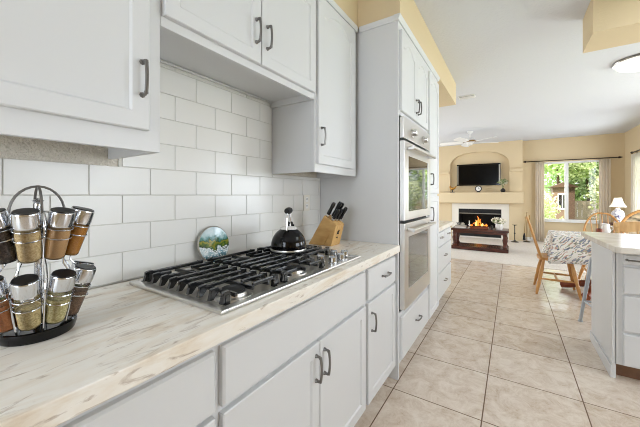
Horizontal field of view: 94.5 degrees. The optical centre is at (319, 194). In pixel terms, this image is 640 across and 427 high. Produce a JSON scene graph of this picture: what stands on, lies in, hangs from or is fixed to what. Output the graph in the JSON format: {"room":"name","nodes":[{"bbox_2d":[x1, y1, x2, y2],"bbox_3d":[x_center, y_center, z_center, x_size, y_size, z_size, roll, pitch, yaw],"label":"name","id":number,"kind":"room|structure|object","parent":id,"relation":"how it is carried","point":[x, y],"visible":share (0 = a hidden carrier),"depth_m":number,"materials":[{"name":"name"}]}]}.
{"room":"kitchen","nodes":[
{"label":"kitchen","id":0,"kind":"room"},
{"bbox_2d":[0,62,319,302],"bbox_3d":[-0.512,-0.120,1.655,0.129,2.740,6.420,0,0,33],"label":"wall","id":1,"kind":"structure","parent":0,"point":[212,166],"depth_m":1.32,"materials":[{"name":"white tile"}]},
{"bbox_2d":[0,0,159,158],"bbox_3d":[-0.882,-0.671,0.629,0.382,1.073,0.936,0,0,33],"label":"upper cabinet","id":2,"kind":"object","parent":1,"relation":"attached to","point":[84,72],"visible":1,"depth_m":0.77,"materials":[{"name":"white paint"}]},
{"bbox_2d":[160,0,315,108],"bbox_3d":[-0.387,-0.875,1.393,0.382,0.665,0.881,0,0,33],"label":"upper cabinet","id":3,"kind":"object","parent":1,"relation":"attached to","point":[264,50],"visible":0.99,"depth_m":1.31,"materials":[{"name":"white paint"}]},
{"bbox_2d":[304,195,309,210],"bbox_3d":[-0.097,0.058,2.165,0.007,0.115,0.072,0,0,33],"label":"wall outlet","id":4,"kind":"object","parent":1,"relation":"attached to","point":[306,197],"visible":1,"depth_m":2.16,"materials":[{"name":"beige plastic"}]},
{"bbox_2d":[272,0,357,177],"bbox_3d":[-0.002,-0.670,1.986,0.382,1.075,0.530,0,0,33],"label":"upper cabinet","id":5,"kind":"object","parent":1,"relation":"attached to","point":[318,135],"visible":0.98,"depth_m":1.81,"materials":[{"name":"white paint"}]},
{"bbox_2d":[334,0,455,106],"bbox_3d":[-0.168,-1.350,1.492,0.645,0.280,6.320,0,0,33],"label":"soffit","id":6,"kind":"structure","parent":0,"point":[361,12],"depth_m":2.23,"materials":[{"name":"beige paint"}]},
{"bbox_2d":[439,140,522,240],"bbox_3d":[4.074,-0.120,9.277,3.740,2.740,0.600,0,0,33],"label":"wall","id":7,"kind":"structure","parent":0,"point":[509,154],"depth_m":8.49,"materials":[{"name":"beige paint"}]},
{"bbox_2d":[457,163,500,185],"bbox_3d":[4.619,-0.590,8.647,1.130,0.630,0.103,0,0,33],"label":"television","id":8,"kind":"object","parent":7,"relation":"attached to","point":[488,173],"visible":0.98,"depth_m":8.60,"materials":[{"name":"black plastic"}]},
{"bbox_2d":[437,192,522,203],"bbox_3d":[4.517,0.077,8.530,2.215,0.305,0.170,0,0,33],"label":"mantel","id":9,"kind":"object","parent":7,"relation":"attached to","point":[450,197],"depth_m":8.39,"materials":[{"name":"beige paint"}]},
{"bbox_2d":[475,186,481,191],"bbox_3d":[4.550,-0.172,8.503,0.176,0.193,0.060,0,0,33],"label":"clock","id":10,"kind":"object","parent":9,"relation":"on","point":[477,188],"visible":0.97,"depth_m":8.49,"materials":[{"name":"black"}]},
{"bbox_2d":[497,179,508,191],"bbox_3d":[5.049,-0.267,8.176,0.250,0.384,0.280,0,0,-38],"label":"vase","id":11,"kind":"object","parent":9,"relation":"on","point":[503,182],"visible":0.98,"depth_m":8.15,"materials":[{"name":"black"}]},
{"bbox_2d":[510,168,522,171],"bbox_3d":[5.335,-0.677,8.041,0.280,0.075,0.100,0,0,33],"label":"trim ledge","id":12,"kind":"object","parent":7,"relation":"attached to","point":[518,169],"visible":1,"depth_m":8.01,"materials":[{"name":"beige paint"}]},
{"bbox_2d":[354,258,639,426],"bbox_3d":[2.026,1.300,1.189,4.895,0.100,8.400,0,0,33],"label":"floor","id":13,"kind":"structure","parent":0,"point":[494,351],"depth_m":2.16,"materials":[{"name":"beige tile"}]},
{"bbox_2d":[56,345,215,426],"bbox_3d":[-0.776,0.817,0.545,0.652,0.866,0.970,0,0,33],"label":"base cabinet","id":14,"kind":"object","parent":13,"relation":"on","point":[184,394],"visible":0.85,"depth_m":0.68,"materials":[{"name":"white paint"}]},
{"bbox_2d":[0,240,399,426],"bbox_3d":[-0.424,0.360,1.085,0.633,0.048,2.558,0,0,33],"label":"countertop","id":15,"kind":"structure","parent":14,"relation":"on","point":[123,335],"depth_m":0.67,"materials":[{"name":"beige stone"}]},
{"bbox_2d":[0,185,90,346],"bbox_3d":[-0.689,0.156,0.721,0.208,0.359,0.210,0,0,-1],"label":"spice rack","id":16,"kind":"object","parent":15,"relation":"on","point":[15,337],"visible":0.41,"depth_m":0.68,"materials":[{"name":"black metal"}]},
{"bbox_2d":[0,208,15,264],"bbox_3d":[-0.699,0.090,0.644,0.049,0.123,0.072,0,0,2],"label":"spice jar","id":17,"kind":"object","parent":16,"relation":"in","point":[7,250],"visible":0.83,"depth_m":0.64,"materials":[{"name":"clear glass"}]},
{"bbox_2d":[0,275,16,332],"bbox_3d":[-0.700,0.238,0.642,0.049,0.126,0.076,0,0,2],"label":"spice jar","id":18,"kind":"object","parent":16,"relation":"in","point":[6,325],"visible":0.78,"depth_m":0.64,"materials":[{"name":"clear glass"}]},
{"bbox_2d":[9,274,41,330],"bbox_3d":[-0.646,0.238,0.652,0.049,0.126,0.076,0,0,-38],"label":"spice jar","id":19,"kind":"object","parent":16,"relation":"in","point":[26,286],"visible":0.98,"depth_m":0.65,"materials":[{"name":"clear glass"}]},
{"bbox_2d":[10,208,41,263],"bbox_3d":[-0.645,0.090,0.655,0.049,0.123,0.072,0,0,-24],"label":"spice jar","id":20,"kind":"object","parent":16,"relation":"in","point":[23,220],"visible":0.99,"depth_m":0.64,"materials":[{"name":"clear glass"}]},
{"bbox_2d":[44,207,75,259],"bbox_3d":[-0.613,0.090,0.697,0.072,0.123,0.052,0,0,33],"label":"spice jar","id":21,"kind":"object","parent":16,"relation":"on","point":[59,218],"visible":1,"depth_m":0.68,"materials":[{"name":"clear glass"}]},
{"bbox_2d":[45,269,76,323],"bbox_3d":[-0.611,0.238,0.696,0.076,0.126,0.049,0,0,26],"label":"spice jar","id":22,"kind":"object","parent":16,"relation":"in","point":[61,281],"visible":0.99,"depth_m":0.68,"materials":[{"name":"clear glass"}]},
{"bbox_2d":[66,206,94,255],"bbox_3d":[-0.615,0.090,0.750,0.072,0.123,0.049,0,0,-14],"label":"spice jar","id":23,"kind":"object","parent":16,"relation":"in","point":[84,216],"visible":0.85,"depth_m":0.74,"materials":[{"name":"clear glass"}]},
{"bbox_2d":[66,264,95,315],"bbox_3d":[-0.613,0.238,0.750,0.076,0.126,0.049,0,0,-14],"label":"spice jar","id":24,"kind":"object","parent":16,"relation":"in","point":[85,272],"visible":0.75,"depth_m":0.74,"materials":[{"name":"clear glass"}]},
{"bbox_2d":[70,261,93,286],"bbox_3d":[-0.649,0.238,0.790,0.049,0.126,0.076,0,0,33],"label":"spice jar","id":25,"kind":"object","parent":16,"relation":"in","point":[76,262],"visible":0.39,"depth_m":0.79,"materials":[{"name":"silver glass"}]},
{"bbox_2d":[197,226,228,261],"bbox_3d":[-0.525,0.245,1.468,0.038,0.182,0.184,0,0,33],"label":"decorative plate","id":26,"kind":"object","parent":15,"relation":"on","point":[213,241],"visible":0.84,"depth_m":1.46,"materials":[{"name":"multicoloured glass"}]},
{"bbox_2d":[129,245,360,314],"bbox_3d":[-0.249,0.311,1.345,0.528,0.048,0.905,0,0,33],"label":"cooktop","id":27,"kind":"object","parent":15,"relation":"in","point":[245,296],"depth_m":1.11,"materials":[{"name":"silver metal"}]},
{"bbox_2d":[270,207,305,252],"bbox_3d":[-0.165,0.176,1.555,0.187,0.223,0.187,0,0,-44],"label":"kettle","id":28,"kind":"object","parent":27,"relation":"on","point":[288,239],"visible":1,"depth_m":1.49,"materials":[{"name":"black metal"}]},
{"bbox_2d":[309,215,343,245],"bbox_3d":[0.043,0.236,2.020,0.215,0.199,0.113,0,0,33],"label":"knife block","id":29,"kind":"object","parent":15,"relation":"on","point":[328,232],"visible":0.94,"depth_m":1.96,"materials":[{"name":"brown wood"}]},
{"bbox_2d":[326,202,335,216],"bbox_3d":[0.071,0.096,1.960,0.072,0.099,0.028,0,0,33],"label":"kitchen knife","id":30,"kind":"object","parent":29,"relation":"in","point":[333,204],"visible":1,"depth_m":1.95,"materials":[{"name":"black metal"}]},
{"bbox_2d":[331,209,339,220],"bbox_3d":[0.103,0.130,1.942,0.062,0.082,0.028,0,0,33],"label":"kitchen knife","id":31,"kind":"object","parent":29,"relation":"in","point":[337,211],"visible":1,"depth_m":1.93,"materials":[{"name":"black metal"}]},
{"bbox_2d":[331,201,341,217],"bbox_3d":[0.109,0.099,1.973,0.083,0.116,0.028,0,0,33],"label":"kitchen knife","id":32,"kind":"object","parent":29,"relation":"in","point":[339,204],"visible":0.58,"depth_m":1.96,"materials":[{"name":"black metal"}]},
{"bbox_2d":[335,208,342,220],"bbox_3d":[0.127,0.130,1.970,0.064,0.086,0.028,0,0,33],"label":"kitchen knife","id":33,"kind":"object","parent":29,"relation":"in","point":[341,209],"visible":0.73,"depth_m":1.96,"materials":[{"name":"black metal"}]},
{"bbox_2d":[338,207,347,220],"bbox_3d":[0.154,0.127,1.995,0.072,0.099,0.028,0,0,33],"label":"kitchen knife","id":34,"kind":"object","parent":29,"relation":"in","point":[344,208],"visible":0.74,"depth_m":1.98,"materials":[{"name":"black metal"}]},
{"bbox_2d":[216,270,365,426],"bbox_3d":[-0.251,0.817,1.355,0.652,0.866,0.960,0,0,33],"label":"base cabinet","id":35,"kind":"object","parent":13,"relation":"on","point":[304,365],"visible":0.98,"depth_m":1.10,"materials":[{"name":"white paint"}]},
{"bbox_2d":[320,13,428,379],"bbox_3d":[0.497,0.020,2.480,0.682,2.460,0.833,0,0,33],"label":"tall cabinet","id":36,"kind":"object","parent":13,"relation":"on","point":[392,70],"visible":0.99,"depth_m":2.10,"materials":[{"name":"white paint"}]},
{"bbox_2d":[399,116,435,310],"bbox_3d":[0.543,0.128,2.468,0.674,1.335,0.752,0,0,33],"label":"wall oven","id":37,"kind":"object","parent":36,"relation":"in","point":[414,143],"visible":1,"depth_m":2.18,"materials":[{"name":"white metal"}]},
{"bbox_2d":[364,255,395,404],"bbox_3d":[0.141,0.817,1.958,0.652,0.866,0.478,0,0,33],"label":"base cabinet","id":38,"kind":"object","parent":13,"relation":"on","point":[380,303],"visible":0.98,"depth_m":1.76,"materials":[{"name":"white paint"}]},
{"bbox_2d":[427,61,439,319],"bbox_3d":[0.851,0.020,3.026,0.682,2.460,0.466,0,0,33],"label":"pantry cabinet","id":39,"kind":"object","parent":13,"relation":"on","point":[433,77],"visible":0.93,"depth_m":2.84,"materials":[{"name":"white paint"}]},
{"bbox_2d":[439,227,450,299],"bbox_3d":[1.201,0.817,3.593,0.652,0.866,0.904,0,0,33],"label":"base cabinet","id":40,"kind":"object","parent":13,"relation":"on","point":[444,235],"visible":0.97,"depth_m":3.42,"materials":[{"name":"white paint"}]},
{"bbox_2d":[439,220,453,231],"bbox_3d":[1.203,0.360,3.604,0.644,0.048,0.924,0,0,33],"label":"countertop","id":41,"kind":"structure","parent":40,"relation":"on","point":[443,225],"depth_m":3.49,"materials":[{"name":"beige stone"}]},
{"bbox_2d":[526,216,581,300],"bbox_3d":[3.005,0.768,3.844,0.547,0.971,0.486,0,0,33],"label":"dining chair","id":42,"kind":"object","parent":13,"relation":"on","point":[542,257],"visible":0.87,"depth_m":3.76,"materials":[{"name":"brown wood"}]},
{"bbox_2d":[560,280,590,300],"bbox_3d":[3.535,0.878,3.607,1.095,0.739,0.719,0,0,33],"label":"dining table","id":43,"kind":"object","parent":13,"relation":"on","point":[581,282],"visible":0.2,"depth_m":3.79,"materials":[{"name":"brown wood"}]},
{"bbox_2d":[542,230,590,264],"bbox_3d":[3.525,0.666,3.606,1.272,0.336,0.839,0,0,33],"label":"tablecloth","id":44,"kind":"object","parent":43,"relation":"on","point":[561,247],"visible":0.58,"depth_m":3.55,"materials":[{"name":"fabric"}]},
{"bbox_2d":[601,223,612,232],"bbox_3d":[3.685,0.434,3.813,0.116,0.130,0.100,0,0,-3],"label":"pitcher","id":45,"kind":"object","parent":44,"relation":"on","point":[606,228],"visible":0.73,"depth_m":3.78,"materials":[{"name":"white ceramic"}]},
{"bbox_2d":[578,257,590,321],"bbox_3d":[2.697,0.922,2.661,0.458,0.655,0.447,0,0,21],"label":"bar stool","id":46,"kind":"object","parent":13,"relation":"on","point":[588,276],"visible":0.27,"depth_m":2.88,"materials":[{"name":"grey paint"}]},
{"bbox_2d":[578,212,623,279],"bbox_3d":[3.976,0.753,4.108,0.565,1.001,0.556,0,0,33],"label":"dining chair","id":47,"kind":"object","parent":13,"relation":"on","point":[583,268],"visible":0.2,"depth_m":4.33,"materials":[{"name":"brown wood"}]},
{"bbox_2d":[590,241,639,379],"bbox_3d":[2.920,0.814,1.778,1.835,0.873,0.687,0,0,33],"label":"kitchen island","id":48,"kind":"object","parent":13,"relation":"on","point":[615,277],"visible":0.9,"depth_m":2.02,"materials":[{"name":"white paint"}]},
{"bbox_2d":[581,231,639,254],"bbox_3d":[2.949,0.356,1.821,1.895,0.040,0.975,0,0,33],"label":"island countertop","id":49,"kind":"structure","parent":48,"relation":"on","point":[622,243],"depth_m":2.19,"materials":[{"name":"stone"}]},
{"bbox_2d":[613,221,639,233],"bbox_3d":[3.354,0.756,3.094,0.500,0.992,0.470,0,0,33],"label":"dining chair","id":50,"kind":"object","parent":13,"relation":"on","point":[633,226],"visible":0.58,"depth_m":2.99,"materials":[{"name":"brown wood"}]},
{"bbox_2d":[450,236,587,272],"bbox_3d":[3.904,1.296,6.110,7.100,0.108,6.100,0,0,33],"label":"floor","id":51,"kind":"structure","parent":0,"point":[521,253],"depth_m":6.18,"materials":[{"name":"beige carpet"}]},
{"bbox_2d":[451,226,508,252],"bbox_3d":[3.674,1.003,6.807,1.135,0.476,0.580,0,0,33],"label":"coffee table","id":52,"kind":"object","parent":51,"relation":"on","point":[456,244],"visible":0.97,"depth_m":6.63,"materials":[{"name":"brown wood"}]},
{"bbox_2d":[470,226,488,228],"bbox_3d":[3.632,0.745,6.739,0.360,0.040,0.220,0,0,33],"label":"tray","id":53,"kind":"object","parent":52,"relation":"on","point":[471,227],"visible":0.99,"depth_m":6.69,"materials":[{"name":"brown wood"}]},
{"bbox_2d":[451,242,508,252],"bbox_3d":[3.674,1.202,6.807,1.125,0.080,0.570,0,0,33],"label":"shelf","id":54,"kind":"object","parent":52,"relation":"attached to","point":[458,245],"depth_m":6.68,"materials":[{"name":"brown wood"}]},
{"bbox_2d":[491,217,506,229],"bbox_3d":[3.948,0.624,6.530,0.280,0.282,0.300,0,0,-27],"label":"vase","id":55,"kind":"object","parent":52,"relation":"on","point":[500,221],"visible":0.99,"depth_m":6.47,"materials":[{"name":"white ceramic"}]},
{"bbox_2d":[452,203,508,239],"bbox_3d":[4.771,0.747,8.820,1.461,0.990,0.568,0,0,33],"label":"fireplace","id":56,"kind":"object","parent":51,"relation":"on","point":[481,215],"visible":0.81,"depth_m":8.75,"materials":[{"name":"white tile"}]},
{"bbox_2d":[459,233,500,237],"bbox_3d":[4.622,1.127,8.591,1.055,0.155,0.015,0,0,33],"label":"grille","id":57,"kind":"object","parent":56,"relation":"attached to","point":[461,234],"depth_m":8.58,"materials":[{"name":"black metal"}]},
{"bbox_2d":[459,209,500,213],"bbox_3d":[4.622,0.465,8.590,1.055,0.116,0.012,0,0,33],"label":"hood","id":58,"kind":"object","parent":56,"relation":"attached to","point":[466,211],"depth_m":8.57,"materials":[{"name":"black"}]},
{"bbox_2d":[523,212,529,241],"bbox_3d":[5.474,0.847,7.832,0.159,0.790,0.158,0,0,-30],"label":"fireplace tools","id":59,"kind":"object","parent":51,"relation":"on","point":[524,236],"visible":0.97,"depth_m":7.83,"materials":[{"name":"black metal"}]},
{"bbox_2d":[621,210,639,233],"bbox_3d":[5.222,0.721,4.798,0.920,1.044,0.847,0,0,33],"label":"dining chair","id":60,"kind":"object","parent":51,"relation":"on","point":[634,216],"visible":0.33,"depth_m":4.58,"materials":[{"name":"brown wood"}]},
{"bbox_3d":[6.241,0.916,6.203,0.460,0.652,0.460,0,0,33],"label":"side table","id":61,"kind":"object","parent":51,"relation":"on","visible":0},
{"bbox_2d":[609,198,626,222],"bbox_3d":[6.241,0.325,6.203,0.270,0.530,0.270,0,0,33],"label":"table lamp","id":62,"kind":"object","parent":61,"relation":"on","point":[617,213],"visible":0.83,"depth_m":6.14,"materials":[{"name":"ceramic"}]},
{"bbox_2d":[414,0,639,146],"bbox_3d":[2.189,-1.550,3.467,7.100,0.120,12.400,0,0,33],"label":"ceiling","id":63,"kind":"structure","parent":0,"point":[529,74],"depth_m":3.60,"materials":[{"name":"white paint"}]},
{"bbox_2d":[458,94,475,99],"bbox_3d":[2.222,-1.480,4.477,0.225,0.020,0.130,0,0,33],"label":"ceiling vent","id":64,"kind":"object","parent":63,"relation":"in","point":[471,95],"visible":1,"depth_m":4.46,"materials":[{"name":"white"}]},
{"bbox_2d":[440,131,498,146],"bbox_3d":[3.479,-1.324,6.983,1.238,0.332,1.282,0,0,33],"label":"ceiling fan","id":65,"kind":"object","parent":63,"relation":"hanging from","point":[469,141],"visible":1,"depth_m":6.90,"materials":[{"name":"white"}]},
{"bbox_2d":[583,0,639,52],"bbox_3d":[3.347,-1.347,1.572,2.895,0.285,0.380,0,0,33],"label":"ceiling beam","id":66,"kind":"structure","parent":63,"relation":"attached to","point":[607,24],"depth_m":2.18,"materials":[{"name":"beige paint"}]},
{"bbox_2d":[612,53,639,72],"bbox_3d":[3.543,-1.440,3.256,0.480,0.100,0.480,0,0,33],"label":"ceiling light","id":67,"kind":"object","parent":63,"relation":"attached to","point":[631,64],"visible":1,"depth_m":3.25,"materials":[{"name":"white glass"}]},
{"bbox_2d":[523,133,624,237],"bbox_3d":[6.480,-0.120,7.692,2.020,2.740,0.160,0,0,33],"label":"wall","id":68,"kind":"structure","parent":0,"point":[604,145],"depth_m":7.61,"materials":[{"name":"beige paint"}]},
{"bbox_2d":[544,160,598,223],"bbox_3d":[6.467,-0.080,7.636,1.340,1.580,0.150,0,0,33],"label":"window","id":69,"kind":"structure","parent":68,"relation":"in","point":[566,220],"depth_m":7.67,"materials":[{"name":"white"}]},
{"bbox_2d":[524,156,621,162],"bbox_3d":[6.381,-0.900,7.586,1.970,0.050,0.125,0,0,33],"label":"curtain rod","id":70,"kind":"object","parent":68,"relation":"attached to","point":[618,156],"visible":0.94,"depth_m":7.49,"materials":[{"name":"brown metal"}]},
{"bbox_2d":[535,162,543,240],"bbox_3d":[5.857,0.177,7.884,0.193,2.105,0.036,0,0,33],"label":"curtain","id":71,"kind":"object","parent":70,"relation":"hanging from","point":[539,166],"visible":0.99,"depth_m":7.88,"materials":[{"name":"beige fabric"}]},
{"bbox_2d":[599,159,610,232],"bbox_3d":[6.923,0.177,7.192,0.213,2.105,0.036,0,0,33],"label":"curtain","id":72,"kind":"object","parent":70,"relation":"hanging from","point":[604,164],"visible":0.62,"depth_m":7.19,"materials":[{"name":"beige fabric"}]},
{"bbox_2d":[625,124,639,215],"bbox_3d":[6.461,-0.120,5.679,0.140,2.740,3.560,0,0,33],"label":"wall","id":73,"kind":"structure","parent":0,"point":[632,137],"depth_m":6.79,"materials":[{"name":"beige paint"}]},
{"bbox_3d":[6.362,-0.920,5.749,0.100,0.049,1.670,0,0,33],"label":"curtain rod","id":74,"kind":"object","parent":73,"relation":"attached to","visible":0},
{"bbox_2d":[631,152,639,212],"bbox_3d":[6.338,0.177,5.759,0.069,2.105,1.562,0,0,33],"label":"curtain","id":75,"kind":"object","parent":74,"relation":"hanging from","point":[635,158],"visible":0.52,"depth_m":6.17,"materials":[{"name":"white fabric"}]},
{"label":"outside","id":76,"kind":"structure","parent":0,"visible":0},
{"bbox_3d":[7.539,1.435,7.029,23.000,0.130,28.000,0,0,33],"label":"ground","id":77,"kind":"structure","parent":76,"visible":0},
{"bbox_2d":[544,192,562,218],"bbox_3d":[7.173,0.716,9.606,1.258,1.655,1.220,0,0,-5],"label":"bush","id":78,"kind":"object","parent":77,"relation":"on","point":[547,214],"visible":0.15,"depth_m":9.34,"materials":[{"name":"green plant"}]},
{"bbox_2d":[548,182,577,219],"bbox_3d":[8.641,0.460,10.546,0.820,1.820,1.000,0,0,33],"label":"garden shed","id":79,"kind":"object","parent":77,"relation":"on","point":[558,190],"visible":0.56,"depth_m":10.25,"materials":[{"name":"brown"}]},
{"bbox_2d":[544,162,596,183],"bbox_3d":[9.743,-0.263,12.133,2.518,3.272,2.461,0,0,33],"label":"tree","id":80,"kind":"object","parent":77,"relation":"on","point":[578,169],"visible":0.41,"depth_m":11.51,"materials":[{"name":"green plant"}]},
{"bbox_2d":[544,162,598,200],"bbox_3d":[13.230,-0.860,15.231,5.393,4.467,5.840,0,0,33],"label":"tree","id":81,"kind":"object","parent":77,"relation":"on","point":[582,188],"visible":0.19,"depth_m":15.04,"materials":[{"name":"green plant"}]},
{"bbox_2d":[545,201,598,219],"bbox_3d":[9.942,0.810,13.856,9.600,1.120,0.070,0,0,33],"label":"fence","id":82,"kind":"object","parent":77,"relation":"on","point":[582,212],"visible":0.05,"depth_m":12.83,"materials":[{"name":"beige wood"}]},
{"bbox_2d":[585,173,598,218],"bbox_3d":[10.206,0.244,10.168,1.733,2.263,2.273,0,0,33],"label":"tree","id":83,"kind":"object","parent":77,"relation":"on","point":[595,196],"visible":0.08,"depth_m":10.38,"materials":[{"name":"green plant"}]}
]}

